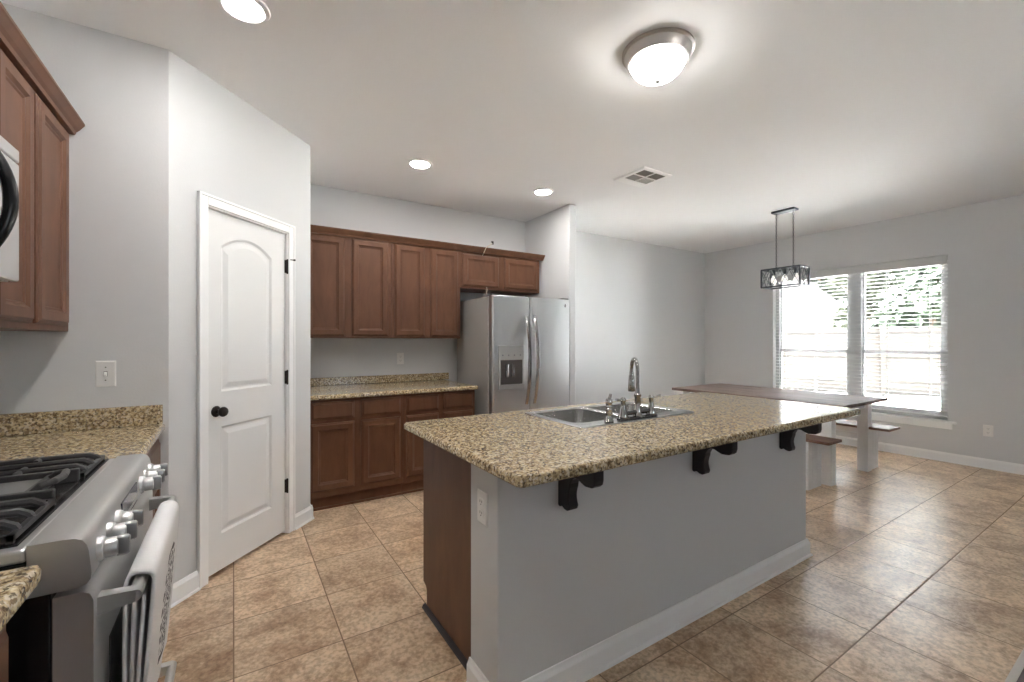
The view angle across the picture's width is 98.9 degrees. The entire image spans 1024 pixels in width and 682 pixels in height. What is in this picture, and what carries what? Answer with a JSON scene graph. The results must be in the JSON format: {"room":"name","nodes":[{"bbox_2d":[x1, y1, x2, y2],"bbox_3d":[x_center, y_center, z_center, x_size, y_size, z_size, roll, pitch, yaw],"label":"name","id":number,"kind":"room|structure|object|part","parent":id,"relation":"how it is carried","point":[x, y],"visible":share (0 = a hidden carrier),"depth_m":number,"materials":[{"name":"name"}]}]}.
{"room":"kitchen","nodes":[
{"label":"kitchen","id":0,"kind":"room"},
{"bbox_2d":[0,2,168,495],"bbox_3d":[-2.003,-0.064,2.023,0.670,2.743,0.110,0,0,-32],"label":"wall","id":1,"kind":"structure","parent":0,"point":[118,86],"depth_m":2.04,"materials":[{"name":"white paint"}]},
{"bbox_2d":[0,404,162,436],"bbox_3d":[-1.977,0.356,1.961,0.647,0.092,0.021,0,0,-32],"label":"backsplash","id":2,"kind":"structure","parent":1,"relation":"attached to","point":[14,424],"depth_m":1.97,"materials":[{"name":"stone"}]},
{"bbox_2d":[95,361,115,386],"bbox_3d":[-1.881,0.152,2.026,0.072,0.120,0.016,0,0,-32],"label":"light switch","id":3,"kind":"object","parent":1,"relation":"attached to","point":[105,371],"visible":1,"depth_m":2.03,"materials":[{"name":"white plastic"}]},
{"bbox_2d":[169,50,309,582],"bbox_3d":[-1.640,-0.064,2.697,0.110,2.743,1.081,0,0,11],"label":"wall","id":4,"kind":"structure","parent":0,"point":[221,146],"depth_m":2.34,"materials":[{"name":"white paint"}]},
{"bbox_2d":[171,570,200,607],"bbox_3d":[-1.665,1.258,2.223,0.026,0.100,0.162,0,0,11],"label":"baseboard","id":5,"kind":"structure","parent":4,"relation":"attached to","point":[187,586],"depth_m":2.23,"materials":[{"name":"white paint"}]},
{"bbox_2d":[197,191,294,588],"bbox_3d":[-1.633,0.258,2.677,0.131,2.100,0.741,0,0,11],"label":"trim","id":6,"kind":"structure","parent":4,"relation":"attached to","point":[205,201],"depth_m":2.35,"materials":[{"name":"white paint"}]},
{"bbox_2d":[208,209,295,576],"bbox_3d":[-1.582,0.283,2.691,0.102,2.010,0.660,0,0,11],"label":"door","id":7,"kind":"structure","parent":4,"relation":"in","point":[248,266],"depth_m":2.63,"materials":[{"name":"white paint"}]},
{"bbox_3d":[-1.616,0.392,2.429,0.066,0.062,0.062,0,0,11],"label":"knob","id":8,"kind":"part","parent":7,"relation":"part of","materials":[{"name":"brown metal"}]},
{"bbox_2d":[295,505,314,529],"bbox_3d":[-1.486,1.258,3.128,0.026,0.100,0.200,0,0,11],"label":"baseboard","id":9,"kind":"structure","parent":4,"relation":"attached to","point":[304,516],"depth_m":3.12,"materials":[{"name":"white paint"}]},
{"bbox_2d":[310,184,704,404],"bbox_3d":[0.036,-0.064,5.273,7.600,2.743,0.140,0,0,-32],"label":"wall","id":10,"kind":"structure","parent":0,"point":[645,302],"depth_m":5.88,"materials":[{"name":"white paint"}]},
{"bbox_2d":[310,233,390,337],"bbox_3d":[-1.517,-0.472,3.974,0.746,0.890,0.375,0,0,-32],"label":"upper cabinet","id":11,"kind":"object","parent":10,"relation":"attached to","point":[350,278],"visible":0.73,"depth_m":3.83,"materials":[{"name":"brown wood"}]},
{"bbox_3d":[-1.591,-0.471,3.716,0.327,0.855,0.020,0,0,-32],"label":"door","id":12,"kind":"part","parent":11,"relation":"part of","materials":[{"name":"brown wood"}]},
{"bbox_3d":[-1.267,-0.471,3.923,0.320,0.855,0.020,0,0,-32],"label":"door","id":13,"kind":"part","parent":11,"relation":"part of","materials":[{"name":"brown wood"}]},
{"bbox_2d":[310,373,448,385],"bbox_3d":[-1.307,0.376,4.323,1.477,0.072,0.020,0,0,-32],"label":"backsplash","id":14,"kind":"structure","parent":10,"relation":"attached to","point":[426,376],"depth_m":4.30,"materials":[{"name":"stone"}]},
{"bbox_2d":[397,353,403,363],"bbox_3d":[-1.132,0.178,4.442,0.072,0.116,0.009,0,0,-32],"label":"wall outlet","id":15,"kind":"object","parent":10,"relation":"attached to","point":[400,356],"visible":1,"depth_m":4.44,"materials":[{"name":"white plastic"}]},
{"bbox_2d":[391,243,459,337],"bbox_3d":[-0.907,-0.472,4.362,0.698,0.890,0.375,0,0,-32],"label":"upper cabinet","id":16,"kind":"object","parent":10,"relation":"attached to","point":[425,281],"visible":0.93,"depth_m":4.21,"materials":[{"name":"brown wood"}]},
{"bbox_3d":[-0.958,-0.471,4.119,0.292,0.855,0.020,0,0,-32],"label":"door","id":17,"kind":"part","parent":16,"relation":"part of","materials":[{"name":"brown wood"}]},
{"bbox_3d":[-0.662,-0.471,4.308,0.294,0.855,0.020,0,0,-32],"label":"door","id":18,"kind":"part","parent":16,"relation":"part of","materials":[{"name":"brown wood"}]},
{"bbox_2d":[460,251,538,295],"bbox_3d":[-0.197,-0.727,4.813,0.983,0.380,0.375,0,0,-32],"label":"upper cabinet","id":19,"kind":"object","parent":10,"relation":"attached to","point":[502,275],"visible":0.88,"depth_m":4.66,"materials":[{"name":"brown wood"}]},
{"bbox_2d":[310,224,544,260],"bbox_3d":[-0.685,-0.935,4.273,2.470,0.057,0.054,0,0,-32],"label":"crown molding","id":20,"kind":"structure","parent":19,"relation":"attached to","point":[317,229],"depth_m":4.13,"materials":[{"name":"brown wood"}]},
{"bbox_3d":[-0.319,-0.724,4.526,0.427,0.327,0.020,0,0,-32],"label":"door","id":21,"kind":"part","parent":19,"relation":"part of","materials":[{"name":"brown wood"}]},
{"bbox_3d":[0.101,-0.724,4.793,0.434,0.327,0.020,0,0,-32],"label":"door","id":22,"kind":"part","parent":19,"relation":"part of","materials":[{"name":"brown wood"}]},
{"bbox_2d":[0,0,1023,252],"bbox_3d":[2.311,-1.485,1.565,7.740,0.100,8.840,0,0,-32],"label":"ceiling","id":23,"kind":"structure","parent":0,"point":[842,113],"depth_m":2.59,"materials":[{"name":"white paint"}]},
{"bbox_2d":[217,0,269,23],"bbox_3d":[-1.149,-1.427,1.876,0.200,0.016,0.200,0,0,-32],"label":"recessed light","id":24,"kind":"object","parent":23,"relation":"in","point":[247,11],"visible":1,"depth_m":1.88,"materials":[{"name":"white"}]},
{"bbox_2d":[407,158,432,168],"bbox_3d":[-0.744,-1.427,3.538,0.200,0.016,0.200,0,0,-32],"label":"recessed light","id":25,"kind":"object","parent":23,"relation":"in","point":[418,163],"visible":1,"depth_m":3.51,"materials":[{"name":"white"}]},
{"bbox_2d":[533,188,553,195],"bbox_3d":[0.298,-1.427,4.201,0.200,0.016,0.200,0,0,-32],"label":"recessed light","id":26,"kind":"object","parent":23,"relation":"in","point":[540,191],"visible":1,"depth_m":4.17,"materials":[{"name":"white plastic"}]},
{"bbox_2d":[613,166,671,187],"bbox_3d":[1.141,-1.429,3.836,0.353,0.012,0.352,0,0,-32],"label":"ceiling vent","id":27,"kind":"object","parent":23,"relation":"in","point":[643,176],"visible":1,"depth_m":3.81,"materials":[{"name":"white metal"}]},
{"bbox_2d":[622,27,694,85],"bbox_3d":[0.722,-1.355,2.172,0.344,0.160,0.344,0,0,-32],"label":"ceiling lamp","id":28,"kind":"object","parent":23,"relation":"attached to","point":[657,56],"visible":1,"depth_m":2.08,"materials":[{"name":"white glass"}]},
{"bbox_3d":[0.722,-1.335,2.172,0.266,0.091,0.266,0,0,-32],"label":"lamp shade","id":29,"kind":"part","parent":28,"relation":"part of","materials":[{"name":"white glass"}]},
{"bbox_2d":[760,207,809,289],"bbox_3d":[2.991,-1.012,4.801,0.215,0.845,0.409,0,0,-32],"label":"linear pendant","id":30,"kind":"object","parent":23,"relation":"hanging from","point":[786,269],"visible":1,"depth_m":4.78,"materials":[{"name":"grey metal"}]},
{"bbox_2d":[771,270,776,283],"bbox_3d":[2.929,-0.714,4.898,0.060,0.146,0.058,0,0,-32],"label":"bulb","id":31,"kind":"object","parent":30,"relation":"attached to","point":[774,271],"depth_m":4.88,"materials":[{"name":"white glass"}]},
{"bbox_3d":[2.944,-1.103,4.875,0.015,0.627,0.015,0,0,13],"label":"chain","id":32,"kind":"part","parent":30,"relation":"part of","materials":[{"name":"grey metal"}]},
{"bbox_2d":[782,269,787,282],"bbox_3d":[2.991,-0.714,4.801,0.060,0.146,0.058,0,0,-32],"label":"bulb","id":33,"kind":"object","parent":30,"relation":"attached to","point":[784,270],"depth_m":4.78,"materials":[{"name":"white glass"}]},
{"bbox_3d":[3.038,-1.103,4.726,0.015,0.627,0.015,0,0,13],"label":"chain","id":34,"kind":"part","parent":30,"relation":"part of","materials":[{"name":"grey metal"}]},
{"bbox_2d":[793,268,798,280],"bbox_3d":[3.053,-0.714,4.704,0.060,0.146,0.058,0,0,-32],"label":"bulb","id":35,"kind":"object","parent":30,"relation":"attached to","point":[795,269],"depth_m":4.69,"materials":[{"name":"white glass"}]},
{"bbox_2d":[525,204,575,404],"bbox_3d":[0.416,-0.064,4.943,0.097,2.743,0.825,0,0,-32],"label":"wall","id":36,"kind":"structure","parent":0,"point":[552,234],"depth_m":4.70,"materials":[{"name":"white paint"}]},
{"bbox_2d":[157,444,1023,681],"bbox_3d":[2.311,1.338,1.565,7.740,0.060,8.840,0,0,-32],"label":"floor","id":37,"kind":"structure","parent":0,"point":[914,572],"depth_m":2.17,"materials":[{"name":"tile"}]},
{"bbox_2d":[0,625,7,681],"bbox_3d":[-0.930,0.874,0.297,0.620,0.868,0.700,0,0,-32],"label":"base cabinet","id":38,"kind":"object","parent":37,"relation":"on","point":[3,634],"visible":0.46,"depth_m":0.71,"materials":[{"name":"brown wood"}]},
{"bbox_2d":[0,565,40,630],"bbox_3d":[-0.933,0.421,0.318,0.645,0.036,0.737,0,0,-32],"label":"countertop","id":39,"kind":"structure","parent":38,"relation":"on","point":[17,584],"depth_m":0.73,"materials":[{"name":"stone"}]},
{"bbox_2d":[0,452,176,681],"bbox_3d":[-1.277,0.804,1.001,0.758,0.948,0.748,0,0,-32],"label":"gas range","id":40,"kind":"object","parent":37,"relation":"on","point":[84,519],"visible":0.95,"depth_m":0.90,"materials":[{"name":"silver metal"}]},
{"bbox_3d":[-1.331,0.843,0.966,0.630,0.870,0.744,0,0,-32],"label":"panel","id":41,"kind":"part","parent":40,"relation":"part of","materials":[{"name":"black metal"}]},
{"bbox_3d":[-1.343,0.353,0.959,0.533,0.047,0.212,0,0,-32],"label":"griddle frame","id":42,"kind":"part","parent":40,"relation":"part of","materials":[{"name":"grey metal"}]},
{"bbox_2d":[0,458,114,566],"bbox_3d":[-1.345,0.395,0.958,0.598,0.026,0.748,0,0,-32],"label":"cooktop","id":43,"kind":"object","parent":40,"relation":"in","point":[19,550],"depth_m":0.94,"materials":[{"name":"silver metal"}]},
{"bbox_3d":[-1.055,0.425,1.142,0.088,0.097,0.748,0,0,-32],"label":"control panel","id":44,"kind":"part","parent":40,"relation":"part of","materials":[{"name":"silver metal"}]},
{"bbox_3d":[-1.040,0.779,1.152,0.058,0.587,0.740,0,0,-32],"label":"oven door","id":45,"kind":"part","parent":40,"relation":"part of","materials":[{"name":"silver metal"}]},
{"bbox_3d":[-0.844,0.430,0.911,0.042,0.052,0.052,0,0,-32],"label":"knob","id":46,"kind":"part","parent":40,"relation":"part of","materials":[{"name":"silver metal"}]},
{"bbox_3d":[-0.889,0.430,0.981,0.042,0.052,0.052,0,0,-32],"label":"knob","id":47,"kind":"part","parent":40,"relation":"part of","materials":[{"name":"silver metal"}]},
{"bbox_3d":[-0.933,0.430,1.051,0.042,0.052,0.052,0,0,-32],"label":"knob","id":48,"kind":"part","parent":40,"relation":"part of","materials":[{"name":"silver metal"}]},
{"bbox_3d":[-0.982,0.532,1.178,0.070,0.036,0.670,0,0,-32],"label":"handle","id":49,"kind":"part","parent":40,"relation":"part of","materials":[{"name":"silver metal"}]},
{"bbox_3d":[-1.101,0.430,1.315,0.042,0.052,0.052,0,0,-32],"label":"knob","id":50,"kind":"part","parent":40,"relation":"part of","materials":[{"name":"silver metal"}]},
{"bbox_2d":[122,500,178,681],"bbox_3d":[-0.956,0.733,1.171,0.063,0.460,0.510,0,0,-32],"label":"dish towel","id":51,"kind":"object","parent":40,"relation":"hanging from","point":[145,621],"visible":0.98,"depth_m":1.03,"materials":[{"name":"fabric"}]},
{"bbox_3d":[-1.144,0.430,1.382,0.042,0.052,0.052,0,0,-32],"label":"knob","id":52,"kind":"part","parent":40,"relation":"part of","materials":[{"name":"silver metal"}]},
{"bbox_3d":[-1.186,0.430,1.448,0.042,0.052,0.052,0,0,-32],"label":"knob","id":53,"kind":"part","parent":40,"relation":"part of","materials":[{"name":"silver metal"}]},
{"bbox_3d":[-0.982,1.088,1.178,0.070,0.036,0.670,0,0,-32],"label":"handle","id":54,"kind":"part","parent":40,"relation":"part of","materials":[{"name":"silver metal"}]},
{"bbox_2d":[146,439,160,517],"bbox_3d":[-1.761,0.874,1.628,0.635,0.868,0.808,0,0,-32],"label":"base cabinet","id":55,"kind":"object","parent":37,"relation":"on","point":[154,453],"visible":0.06,"depth_m":2.00,"materials":[{"name":"brown wood"}]},
{"bbox_2d":[0,424,164,460],"bbox_3d":[-1.759,0.421,1.627,0.655,0.036,0.819,0,0,-32],"label":"countertop","id":56,"kind":"structure","parent":55,"relation":"on","point":[118,441],"depth_m":1.74,"materials":[{"name":"stone"}]},
{"bbox_3d":[-1.500,0.539,1.790,0.020,0.138,0.750,0,0,-32],"label":"drawer","id":57,"kind":"part","parent":55,"relation":"part of","materials":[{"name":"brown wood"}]},
{"bbox_3d":[-1.500,0.895,1.790,0.020,0.522,0.750,0,0,-32],"label":"door","id":58,"kind":"part","parent":55,"relation":"part of","materials":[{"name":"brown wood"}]},
{"bbox_2d":[310,394,402,510],"bbox_3d":[-1.422,0.877,3.810,0.730,0.861,0.755,0,0,-32],"label":"base cabinet","id":59,"kind":"object","parent":37,"relation":"on","point":[356,444],"visible":0.74,"depth_m":3.50,"materials":[{"name":"brown wood"}]},
{"bbox_3d":[-1.388,0.539,3.396,0.322,0.138,0.020,0,0,-32],"label":"drawer","id":60,"kind":"part","parent":59,"relation":"part of","materials":[{"name":"brown wood"}]},
{"bbox_3d":[-1.388,0.895,3.396,0.322,0.522,0.020,0,0,-32],"label":"door","id":61,"kind":"part","parent":59,"relation":"part of","materials":[{"name":"brown wood"}]},
{"bbox_3d":[-1.072,0.539,3.596,0.325,0.138,0.020,0,0,-32],"label":"drawer","id":62,"kind":"part","parent":59,"relation":"part of","materials":[{"name":"brown wood"}]},
{"bbox_3d":[-1.072,0.895,3.596,0.325,0.522,0.020,0,0,-32],"label":"door","id":63,"kind":"part","parent":59,"relation":"part of","materials":[{"name":"brown wood"}]},
{"bbox_2d":[401,390,474,493],"bbox_3d":[-0.825,0.877,4.189,0.682,0.861,0.755,0,0,-32],"label":"base cabinet","id":64,"kind":"object","parent":37,"relation":"on","point":[448,404],"visible":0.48,"depth_m":3.79,"materials":[{"name":"brown wood"}]},
{"bbox_2d":[310,380,477,400],"bbox_3d":[-1.123,0.429,3.987,1.427,0.034,0.784,0,0,-32],"label":"countertop","id":65,"kind":"structure","parent":64,"relation":"on","point":[325,392],"depth_m":3.80,"materials":[{"name":"stone"}]},
{"bbox_3d":[-0.770,0.539,3.788,0.294,0.138,0.020,0,0,-32],"label":"drawer","id":66,"kind":"part","parent":64,"relation":"part of","materials":[{"name":"brown wood"}]},
{"bbox_3d":[-0.770,0.895,3.788,0.294,0.522,0.020,0,0,-32],"label":"door","id":67,"kind":"part","parent":64,"relation":"part of","materials":[{"name":"brown wood"}]},
{"bbox_3d":[-0.482,0.539,3.971,0.296,0.138,0.020,0,0,-32],"label":"drawer","id":68,"kind":"part","parent":64,"relation":"part of","materials":[{"name":"brown wood"}]},
{"bbox_3d":[-0.482,0.895,3.971,0.296,0.522,0.020,0,0,-32],"label":"door","id":69,"kind":"part","parent":64,"relation":"part of","materials":[{"name":"brown wood"}]},
{"bbox_2d":[457,294,568,414],"bbox_3d":[0.028,0.425,4.548,0.928,1.726,0.835,0,0,-32],"label":"refrigerator","id":70,"kind":"object","parent":37,"relation":"on","point":[515,349],"visible":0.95,"depth_m":4.22,"materials":[{"name":"grey metal"}]},
{"bbox_3d":[-0.019,0.397,4.151,0.415,1.642,0.070,0,0,-32],"label":"door","id":71,"kind":"part","parent":70,"relation":"part of","materials":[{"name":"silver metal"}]},
{"bbox_3d":[-0.005,0.248,4.114,0.283,0.410,0.024,0,0,-32],"label":"dispenser frame","id":72,"kind":"part","parent":70,"relation":"part of","materials":[{"name":"silver metal"}]},
{"bbox_3d":[0.156,0.185,4.186,0.038,0.845,0.087,0,0,-32],"label":"handle","id":73,"kind":"part","parent":70,"relation":"part of","materials":[{"name":"silver metal"}]},
{"bbox_3d":[0.235,0.178,4.237,0.038,0.860,0.087,0,0,-32],"label":"handle","id":74,"kind":"part","parent":70,"relation":"part of","materials":[{"name":"silver metal"}]},
{"bbox_3d":[0.373,0.397,4.401,0.495,1.642,0.070,0,0,-32],"label":"door","id":75,"kind":"part","parent":70,"relation":"part of","materials":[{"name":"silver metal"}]},
{"bbox_2d":[422,423,821,681],"bbox_3d":[0.714,0.874,2.344,2.242,0.868,1.002,0,0,-32],"label":"kitchen island","id":76,"kind":"object","parent":37,"relation":"on","point":[570,579],"visible":0.78,"depth_m":1.85,"materials":[{"name":"white paint"}]},
{"bbox_3d":[-0.288,1.298,1.921,0.018,0.019,0.546,0,0,-32],"label":"shoe molding","id":77,"kind":"part","parent":76,"relation":"part of","materials":[{"name":"black wood"}]},
{"bbox_3d":[-0.279,0.874,1.942,0.020,0.868,0.574,0,0,-32],"label":"panel","id":78,"kind":"part","parent":76,"relation":"part of","materials":[{"name":"brown wood"}]},
{"bbox_2d":[477,489,487,526],"bbox_3d":[-0.110,0.605,1.589,0.009,0.116,0.072,0,0,-32],"label":"wall outlet","id":79,"kind":"object","parent":76,"relation":"attached to","point":[482,497],"visible":1,"depth_m":1.58,"materials":[{"name":"white plastic"}]},
{"bbox_2d":[479,497,483,506],"bbox_3d":[-0.112,0.585,1.588,0.003,0.029,0.034,0,0,-32],"label":"receptacle","id":80,"kind":"object","parent":79,"relation":"attached to","point":[481,499],"depth_m":1.58,"materials":[{"name":"grey plastic"}]},
{"bbox_2d":[479,508,483,517],"bbox_3d":[-0.112,0.625,1.588,0.003,0.029,0.034,0,0,-32],"label":"receptacle","id":81,"kind":"object","parent":79,"relation":"attached to","point":[481,510],"depth_m":1.58,"materials":[{"name":"grey plastic"}]},
{"bbox_2d":[404,392,860,487],"bbox_3d":[0.773,0.421,2.392,2.448,0.037,1.048,0,0,-32],"label":"island countertop","id":82,"kind":"structure","parent":76,"relation":"on","point":[518,448],"depth_m":1.89,"materials":[{"name":"stone"}]},
{"bbox_2d":[525,402,694,427],"bbox_3d":[0.549,0.495,2.448,0.846,0.196,0.502,0,0,-32],"label":"double sink","id":83,"kind":"object","parent":82,"relation":"in","point":[590,416],"visible":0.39,"depth_m":2.52,"materials":[{"name":"silver metal"}]},
{"bbox_2d":[604,394,613,422],"bbox_3d":[0.477,0.328,2.152,0.048,0.138,0.048,0,0,-32],"label":"sprayer","id":84,"kind":"object","parent":83,"relation":"on","point":[608,400],"visible":1,"depth_m":2.14,"materials":[{"name":"silver metal"}]},
{"bbox_3d":[0.477,0.313,2.152,0.035,0.108,0.033,0,0,-32],"label":"spray handle","id":85,"kind":"part","parent":84,"relation":"part of","materials":[{"name":"silver metal"}]},
{"bbox_2d":[615,357,660,419],"bbox_3d":[0.630,0.242,2.312,0.333,0.310,0.142,0,0,-32],"label":"bridge faucet","id":86,"kind":"object","parent":82,"relation":"on","point":[623,414],"visible":1,"depth_m":2.27,"materials":[{"name":"silver metal"}]},
{"bbox_3d":[0.563,0.337,2.219,0.054,0.104,0.054,0,0,-32],"label":"handle post","id":87,"kind":"part","parent":86,"relation":"part of","materials":[{"name":"silver metal"}]},
{"bbox_3d":[0.652,0.169,2.332,0.019,0.166,0.131,0,0,0],"label":"spout","id":88,"kind":"part","parent":86,"relation":"part of","materials":[{"name":"silver metal"}]},
{"bbox_3d":[0.742,0.337,2.333,0.054,0.104,0.054,0,0,-32],"label":"handle post","id":89,"kind":"part","parent":86,"relation":"part of","materials":[{"name":"silver metal"}]},
{"bbox_3d":[0.827,1.258,2.166,2.242,0.100,0.233,0,0,-32],"label":"baseboard","id":90,"kind":"part","parent":76,"relation":"part of","materials":[{"name":"white paint"}]},
{"bbox_2d":[672,383,887,485],"bbox_3d":[2.826,0.935,4.810,0.992,0.746,1.775,0,0,-32],"label":"dining table","id":91,"kind":"object","parent":37,"relation":"on","point":[864,403],"visible":0.68,"depth_m":4.38,"materials":[{"name":"brown wood"}]},
{"bbox_3d":[2.885,0.950,3.996,0.092,0.716,0.092,0,0,-32],"label":"leg","id":92,"kind":"part","parent":91,"relation":"part of","materials":[{"name":"white paint"}]},
{"bbox_3d":[3.564,0.950,4.428,0.092,0.716,0.092,0,0,-32],"label":"leg","id":93,"kind":"part","parent":91,"relation":"part of","materials":[{"name":"white paint"}]},
{"bbox_2d":[806,434,841,489],"bbox_3d":[2.311,1.083,4.483,0.261,0.450,1.735,0,0,-32],"label":"bench","id":94,"kind":"object","parent":37,"relation":"on","point":[813,442],"visible":0.35,"depth_m":3.86,"materials":[{"name":"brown wood"}]},
{"bbox_3d":[2.685,1.095,3.906,0.248,0.426,0.034,0,0,-32],"label":"leg","id":95,"kind":"part","parent":94,"relation":"part of","materials":[{"name":"white paint"}]},
{"bbox_3d":[2.306,0.870,4.480,0.250,0.024,1.735,0,0,-32],"label":"seat","id":96,"kind":"part","parent":94,"relation":"part of","materials":[{"name":"brown wood"}]},
{"bbox_2d":[836,419,899,468],"bbox_3d":[3.274,1.083,5.093,0.288,0.450,1.858,0,0,-32],"label":"bench","id":97,"kind":"object","parent":37,"relation":"on","point":[841,424],"visible":0.27,"depth_m":4.50,"materials":[{"name":"brown wood"}]},
{"bbox_3d":[3.274,0.870,5.093,0.288,0.024,1.858,0,0,-32],"label":"seat","id":98,"kind":"part","parent":97,"relation":"part of","materials":[{"name":"brown wood"}]},
{"bbox_3d":[3.702,1.095,4.498,0.205,0.426,0.034,0,0,-32],"label":"leg","id":99,"kind":"part","parent":97,"relation":"part of","materials":[{"name":"white paint"}]},
{"bbox_2d":[1005,648,1023,681],"bbox_3d":[2.752,1.304,2.213,6.020,0.008,0.024,0,0,-32],"label":"trim","id":100,"kind":"structure","parent":37,"relation":"on","point":[1015,672],"depth_m":1.73,"materials":[{"name":"white wood"}]},
{"bbox_2d":[705,194,1023,463],"bbox_3d":[5.518,-0.064,3.604,0.140,2.743,8.560,0,0,-32],"label":"wall","id":101,"kind":"structure","parent":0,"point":[983,242],"depth_m":4.72,"materials":[{"name":"white paint"}]},
{"bbox_2d":[774,255,947,417],"bbox_3d":[4.250,-0.048,5.517,0.080,1.771,1.804,0,0,-32],"label":"blind","id":102,"kind":"object","parent":101,"relation":"attached to","point":[936,260],"visible":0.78,"depth_m":5.32,"materials":[{"name":"grey plastic"}]},
{"bbox_3d":[4.260,0.829,5.524,0.050,0.018,1.796,0,0,-32],"label":"rail","id":103,"kind":"part","parent":102,"relation":"part of","materials":[{"name":"grey plastic"}]},
{"bbox_2d":[776,261,956,429],"bbox_3d":[4.268,0.008,5.532,0.170,1.890,1.965,0,0,-32],"label":"window","id":104,"kind":"structure","parent":101,"relation":"attached to","point":[862,350],"depth_m":5.45,"materials":[{"name":"grey plastic"}]},
{"bbox_2d":[806,433,1023,474],"bbox_3d":[4.468,1.258,5.099,0.026,0.100,4.910,0,0,-32],"label":"baseboard","id":105,"kind":"structure","parent":101,"relation":"attached to","point":[1002,466],"depth_m":4.73,"materials":[{"name":"white paint"}]},
{"bbox_2d":[983,425,992,436],"bbox_3d":[4.873,0.920,4.479,0.009,0.116,0.072,0,0,-32],"label":"wall outlet","id":106,"kind":"object","parent":101,"relation":"attached to","point":[987,429],"visible":1,"depth_m":4.48,"materials":[{"name":"white plastic"}]},
{"bbox_3d":[-0.895,-0.063,-0.474,0.140,2.743,8.840,0,0,-32],"label":"wall","id":107,"kind":"structure","parent":0,"visible":0},
{"bbox_2d":[0,49,68,331],"bbox_3d":[-1.903,-0.489,1.557,0.330,0.895,0.779,0,0,-32],"label":"upper cabinet","id":108,"kind":"object","parent":107,"relation":"attached to","point":[39,301],"visible":0.95,"depth_m":1.62,"materials":[{"name":"brown wood"}]},
{"bbox_3d":[-1.654,-0.490,1.455,0.020,0.848,0.301,0,0,-32],"label":"door","id":109,"kind":"part","parent":108,"relation":"part of","materials":[{"name":"brown wood"}]},
{"bbox_3d":[-1.852,-0.490,1.766,0.020,0.848,0.352,0,0,-32],"label":"door","id":110,"kind":"part","parent":108,"relation":"part of","materials":[{"name":"brown wood"}]},
{"bbox_3d":[-1.478,-0.757,0.890,0.330,0.360,0.798,0,0,-32],"label":"upper cabinet","id":111,"kind":"object","parent":107,"relation":"attached to","visible":0},
{"bbox_2d":[0,135,18,281],"bbox_3d":[-1.414,-0.374,0.916,0.456,0.396,0.764,0,0,-32],"label":"microwave","id":112,"kind":"object","parent":111,"relation":"attached to","point":[9,156],"visible":1,"depth_m":1.22,"materials":[{"name":"silver metal"}]},
{"bbox_3d":[-1.291,-0.553,0.994,0.022,0.038,0.762,0,0,-32],"label":"vent panel","id":113,"kind":"part","parent":112,"relation":"part of","materials":[{"name":"silver metal"}]},
{"bbox_3d":[-1.320,-0.367,1.128,0.070,0.302,0.030,0,0,-32],"label":"handle","id":114,"kind":"part","parent":112,"relation":"part of","materials":[{"name":"black ceramic"}]},
{"bbox_2d":[0,1,84,134],"bbox_3d":[-1.540,-0.958,1.307,0.054,0.057,1.589,0,0,-32],"label":"crown molding","id":115,"kind":"structure","parent":111,"relation":"attached to","point":[13,43],"depth_m":1.55,"materials":[{"name":"brown wood"}]},
{"label":"outside","id":116,"kind":"structure","parent":0,"visible":0},
{"bbox_2d":[815,391,939,410],"bbox_3d":[8.633,1.533,14.378,90.000,0.150,75.000,0,0,-32],"label":"ground","id":117,"kind":"structure","parent":116,"point":[906,398],"depth_m":10.55,"materials":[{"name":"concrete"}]},
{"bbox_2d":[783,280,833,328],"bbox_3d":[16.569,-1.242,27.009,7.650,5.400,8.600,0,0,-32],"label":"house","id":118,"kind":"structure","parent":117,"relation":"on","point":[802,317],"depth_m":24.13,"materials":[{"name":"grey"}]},
{"bbox_2d":[804,278,882,306],"bbox_3d":[23.870,-4.459,32.940,6.028,11.847,6.166,0,0,-32],"label":"leafy tree","id":119,"kind":"object","parent":117,"relation":"on","point":[823,287],"visible":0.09,"depth_m":32.31,"materials":[{"name":"green plant"}]},
{"bbox_2d":[825,271,897,328],"bbox_3d":[15.429,-1.241,19.366,2.369,5.422,2.544,0,0,-32],"label":"leafy tree","id":120,"kind":"object","parent":117,"relation":"on","point":[833,325],"visible":0.23,"depth_m":19.11,"materials":[{"name":"green plant"}]},
{"bbox_2d":[783,326,940,396],"bbox_3d":[10.253,0.528,12.514,14.250,1.860,2.829,0,0,11],"label":"wooden fence","id":121,"kind":"object","parent":117,"relation":"on","point":[920,342],"visible":0.17,"depth_m":11.77,"materials":[{"name":"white wood"}]},
{"bbox_3d":[7.278,0.508,13.120,8.456,0.090,0.040,0,0,29],"label":"rail","id":122,"kind":"part","parent":121,"relation":"part of","materials":[{"name":"white wood"}]},
{"bbox_3d":[7.278,1.158,13.120,8.456,0.090,0.040,0,0,29],"label":"rail","id":123,"kind":"part","parent":121,"relation":"part of","materials":[{"name":"white wood"}]},
{"bbox_3d":[7.278,-0.142,13.120,8.456,0.090,0.040,0,0,29],"label":"rail","id":124,"kind":"part","parent":121,"relation":"part of","materials":[{"name":"white wood"}]},
{"bbox_3d":[9.841,0.528,11.613,0.100,1.860,0.080,0,0,29],"label":"post","id":125,"kind":"part","parent":121,"relation":"part of","materials":[{"name":"white wood"}]},
{"bbox_2d":[885,268,914,303],"bbox_3d":[19.858,-3.142,20.106,5.122,9.215,4.882,0,0,-32],"label":"leafy tree","id":126,"kind":"object","parent":117,"relation":"on","point":[898,284],"visible":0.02,"depth_m":21.39,"materials":[{"name":"green plant"}]},
{"bbox_2d":[866,266,940,328],"bbox_3d":[14.632,-2.018,15.243,3.989,6.972,4.101,0,0,-32],"label":"leafy tree","id":127,"kind":"object","parent":117,"relation":"on","point":[935,317],"visible":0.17,"depth_m":15.02,"materials":[{"name":"green plant"}]}
]}

